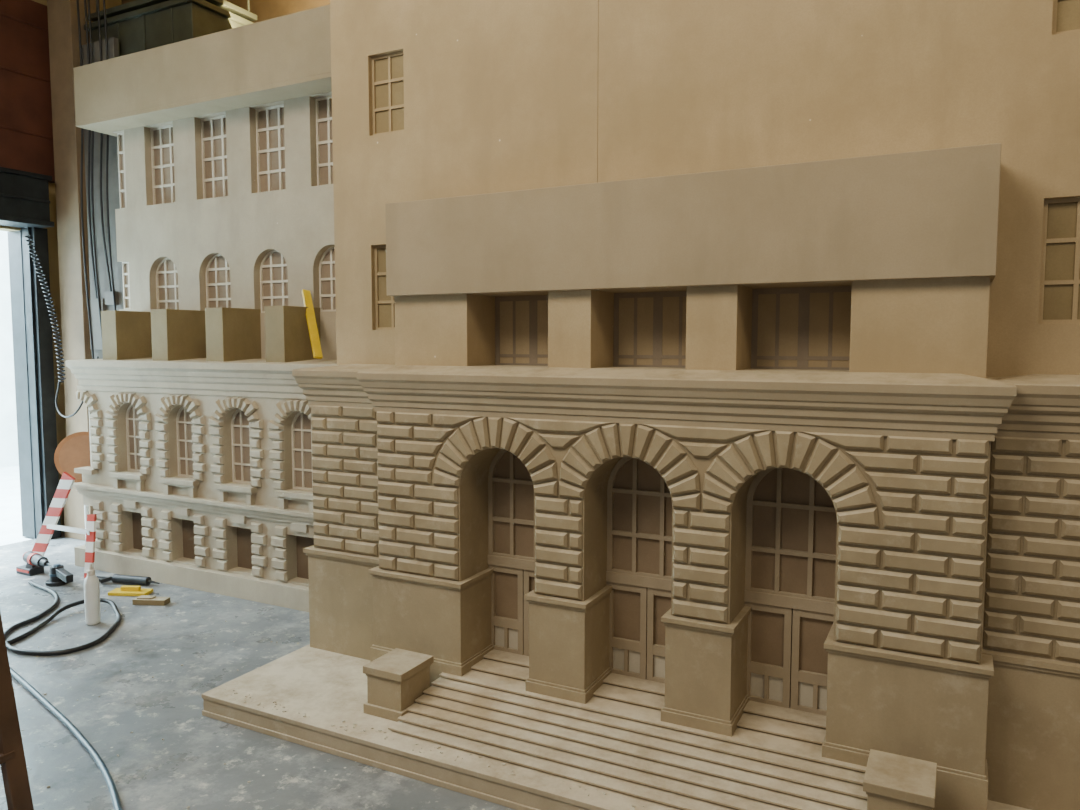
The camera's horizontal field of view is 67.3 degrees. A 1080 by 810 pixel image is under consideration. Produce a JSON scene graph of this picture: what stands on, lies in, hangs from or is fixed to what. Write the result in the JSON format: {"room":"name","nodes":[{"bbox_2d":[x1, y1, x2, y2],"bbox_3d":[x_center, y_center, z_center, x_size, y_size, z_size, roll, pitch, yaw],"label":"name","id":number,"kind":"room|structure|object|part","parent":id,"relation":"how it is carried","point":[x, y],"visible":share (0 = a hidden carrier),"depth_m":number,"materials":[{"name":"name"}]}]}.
{"room":"model workshop","nodes":[
{"label":"model workshop","id":0,"kind":"room"},
{"bbox_2d":[0,0,121,532],"bbox_3d":[-5.561,-1.100,3.925,0.150,4.800,10.000,2,5,27],"label":"wall","id":1,"kind":"structure","parent":0,"point":[52,231],"depth_m":6.76,"materials":[{"name":"paint"}]},
{"bbox_2d":[7,230,35,538],"bbox_3d":[-4.220,-0.151,6.618,0.175,2.500,0.024,2,5,27],"label":"trim","id":2,"kind":"structure","parent":1,"relation":"attached to","point":[14,237],"depth_m":6.60,"materials":[{"name":"metal"}]},
{"bbox_2d":[0,167,53,227],"bbox_3d":[-4.641,-1.514,5.178,0.290,0.395,2.920,2,5,27],"label":"housing","id":3,"kind":"object","parent":1,"relation":"attached to","point":[24,195],"visible":0.94,"depth_m":6.23,"materials":[{"name":"metal"}]},
{"bbox_2d":[24,234,98,417],"bbox_3d":[-3.716,-0.621,6.303,0.634,1.426,0.170,2,5,27],"label":"cord","id":4,"kind":"object","parent":3,"relation":"hanging from","point":[30,239],"visible":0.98,"depth_m":6.37,"materials":[{"name":"black rubber"}]},
{"bbox_2d":[0,0,54,182],"bbox_3d":[-4.707,-2.411,5.200,0.110,1.380,3.220,2,5,27],"label":"wall panel","id":5,"kind":"object","parent":1,"relation":"attached to","point":[26,127],"depth_m":6.38,"materials":[{"name":"brown wood"}]},
{"bbox_2d":[21,227,60,538],"bbox_3d":[-4.682,-0.068,5.388,0.135,2.520,2.860,2,5,27],"label":"door frame","id":6,"kind":"structure","parent":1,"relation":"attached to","point":[39,343],"depth_m":6.55,"materials":[{"name":"metal"}]},
{"bbox_2d":[47,0,99,540],"bbox_3d":[-3.708,-1.278,6.592,0.350,4.750,0.310,2,5,27],"label":"wall","id":7,"kind":"structure","parent":0,"point":[64,53],"depth_m":6.45,"materials":[{"name":"paint"}]},
{"bbox_2d":[121,0,329,22],"bbox_3d":[0.842,-3.338,4.333,10.700,0.300,3.100,2,5,27],"label":"ceiling","id":8,"kind":"structure","parent":0,"point":[264,9],"depth_m":7.15,"materials":[{"name":"brown wood"}]},
{"bbox_2d":[76,0,123,358],"bbox_3d":[-3.393,-1.251,6.308,0.408,4.740,0.088,2,5,27],"label":"curtain","id":9,"kind":"object","parent":8,"relation":"hanging from","point":[100,149],"visible":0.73,"depth_m":6.28,"materials":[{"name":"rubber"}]},
{"bbox_2d":[84,0,256,56],"bbox_3d":[-2.871,-3.063,6.333,1.210,1.150,0.660,2,5,27],"label":"duct","id":10,"kind":"object","parent":8,"relation":"attached to","point":[138,25],"visible":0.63,"depth_m":6.03,"materials":[{"name":"metal"}]},
{"bbox_2d":[0,532,515,809],"bbox_3d":[-0.741,1.531,1.629,10.700,0.100,10.000,2,5,27],"label":"floor","id":11,"kind":"structure","parent":0,"point":[179,771],"depth_m":3.52,"materials":[{"name":"concrete"}]},
{"bbox_2d":[0,612,33,809],"bbox_3d":[-2.111,0.533,2.505,0.850,1.763,0.570,2,5,27],"label":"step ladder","id":12,"kind":"object","parent":11,"relation":"on","point":[16,783],"visible":1,"depth_m":2.59,"materials":[{"name":"brown wood"}]},
{"bbox_2d":[16,551,52,575],"bbox_3d":[-3.447,1.107,5.613,0.426,0.142,0.124,2,5,27],"label":"drill","id":13,"kind":"object","parent":11,"relation":"on","point":[36,563],"visible":0.94,"depth_m":5.62,"materials":[{"name":"grey plastic"}]},
{"bbox_3d":[-3.567,1.092,5.674,0.155,0.122,0.124,2,5,27],"label":"drill trim","id":14,"kind":"part","parent":13,"relation":"part of","materials":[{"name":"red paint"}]},
{"bbox_2d":[45,564,72,586],"bbox_3d":[-3.162,1.131,5.380,0.275,0.130,0.138,2,5,27],"label":"orbital sander","id":15,"kind":"object","parent":11,"relation":"on","point":[59,576],"visible":1,"depth_m":5.36,"materials":[{"name":"black plastic"}]},
{"bbox_3d":[-3.223,1.099,5.409,0.093,0.070,0.093,2,5,27],"label":"sander trim","id":16,"kind":"part","parent":15,"relation":"part of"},
{"bbox_2d":[4,580,121,655],"bbox_3d":[-2.870,1.226,4.649,1.022,0.054,1.564,0,4,-2],"label":"hose","id":17,"kind":"object","parent":11,"relation":"on","point":[112,628],"visible":0.94,"depth_m":4.53,"materials":[{"name":"rubber"}]},
{"bbox_2d":[32,472,96,577],"bbox_3d":[-3.374,0.830,5.715,0.750,0.728,0.116,2,5,27],"label":"barrier","id":18,"kind":"object","parent":11,"relation":"on","point":[49,525],"visible":0.79,"depth_m":5.70,"materials":[{"name":"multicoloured plastic"}]},
{"bbox_3d":[-3.306,0.872,5.689,0.460,0.030,0.020,2,5,26],"label":"barrier rail","id":19,"kind":"part","parent":18,"relation":"part of","materials":[{"name":"white plastic"}]},
{"bbox_2d":[10,667,122,809],"bbox_3d":[-2.087,1.345,3.254,0.490,0.023,3.344,-3,5,-37],"label":"air hose","id":20,"kind":"object","parent":11,"relation":"on","point":[85,743],"visible":0.9,"depth_m":3.26,"materials":[{"name":"grey rubber"}]},
{"bbox_2d":[54,432,90,537],"bbox_3d":[-3.533,0.666,6.304,0.400,0.919,0.103,-2,5,-29],"label":"round traffic sign","id":21,"kind":"object","parent":11,"relation":"on","point":[73,451],"visible":0.43,"depth_m":6.24,"materials":[{"name":"orange plastic"}]},
{"bbox_2d":[84,563,100,624],"bbox_3d":[-2.562,1.078,4.636,0.078,0.348,0.078,2,5,27],"label":"glue bottle","id":22,"kind":"object","parent":11,"relation":"on","point":[91,582],"visible":1,"depth_m":4.61,"materials":[{"name":"white plastic"}]},
{"bbox_2d":[97,574,159,584],"bbox_3d":[-2.754,1.164,5.408,0.495,0.055,0.085,1,4,8],"label":"gun","id":23,"kind":"object","parent":11,"relation":"on","point":[116,578],"visible":0.93,"depth_m":5.38,"materials":[{"name":"black plastic"}]},
{"bbox_2d":[108,586,153,595],"bbox_3d":[-2.622,1.185,5.195,0.251,0.050,0.100,0,4,4],"label":"float","id":24,"kind":"object","parent":11,"relation":"on","point":[123,590],"visible":0.97,"depth_m":5.17,"materials":[{"name":"plastic"}]},
{"bbox_2d":[132,595,169,605],"bbox_3d":[-2.396,1.203,5.000,0.206,0.043,0.070,0,4,4],"label":"mdf offcut","id":25,"kind":"object","parent":11,"relation":"on","point":[143,599],"visible":1,"depth_m":4.97,"materials":[{"name":"beige wood"}]},
{"bbox_2d":[13,610,298,808],"bbox_3d":[-1.918,1.309,3.859,2.350,0.005,1.650,2,5,27],"label":"chips","id":26,"kind":"object","parent":11,"relation":"on","point":[104,610],"visible":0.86,"depth_m":3.71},
{"bbox_2d":[65,0,1079,809],"bbox_3d":[-0.056,-0.823,3.578,7.830,4.300,1.720,2,5,27],"label":"model","id":27,"kind":"object","parent":11,"relation":"on","point":[623,404],"visible":1,"depth_m":3.16},
{"bbox_3d":[-1.965,-0.186,5.290,2.835,0.230,0.505,2,5,27],"label":"wing cornice","id":28,"kind":"part","parent":27,"relation":"part of","materials":[{"name":"brown wood"}]},
{"bbox_3d":[1.029,-0.025,2.981,4.820,0.198,0.370,2,5,27],"label":"bay cornice","id":29,"kind":"part","parent":27,"relation":"part of","materials":[{"name":"brown wood"}]},
{"bbox_3d":[0.394,-0.041,3.156,2.500,0.203,0.380,2,5,27],"label":"central cornice","id":30,"kind":"part","parent":27,"relation":"part of","materials":[{"name":"brown wood"}]},
{"label":"outside","id":31,"kind":"structure","parent":0,"visible":0},
{"bbox_2d":[0,466,33,545],"bbox_3d":[-8.049,1.133,7.076,7.300,0.110,13.000,2,5,27],"label":"ground","id":32,"kind":"structure","parent":31,"point":[10,500],"depth_m":7.98,"materials":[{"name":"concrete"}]},
{"bbox_2d":[0,231,18,467],"bbox_3d":[-8.716,-1.446,7.225,0.200,5.010,13.000,2,5,27],"label":"wall","id":33,"kind":"structure","parent":32,"relation":"on","point":[8,419],"depth_m":10.54,"materials":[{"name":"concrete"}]}
]}

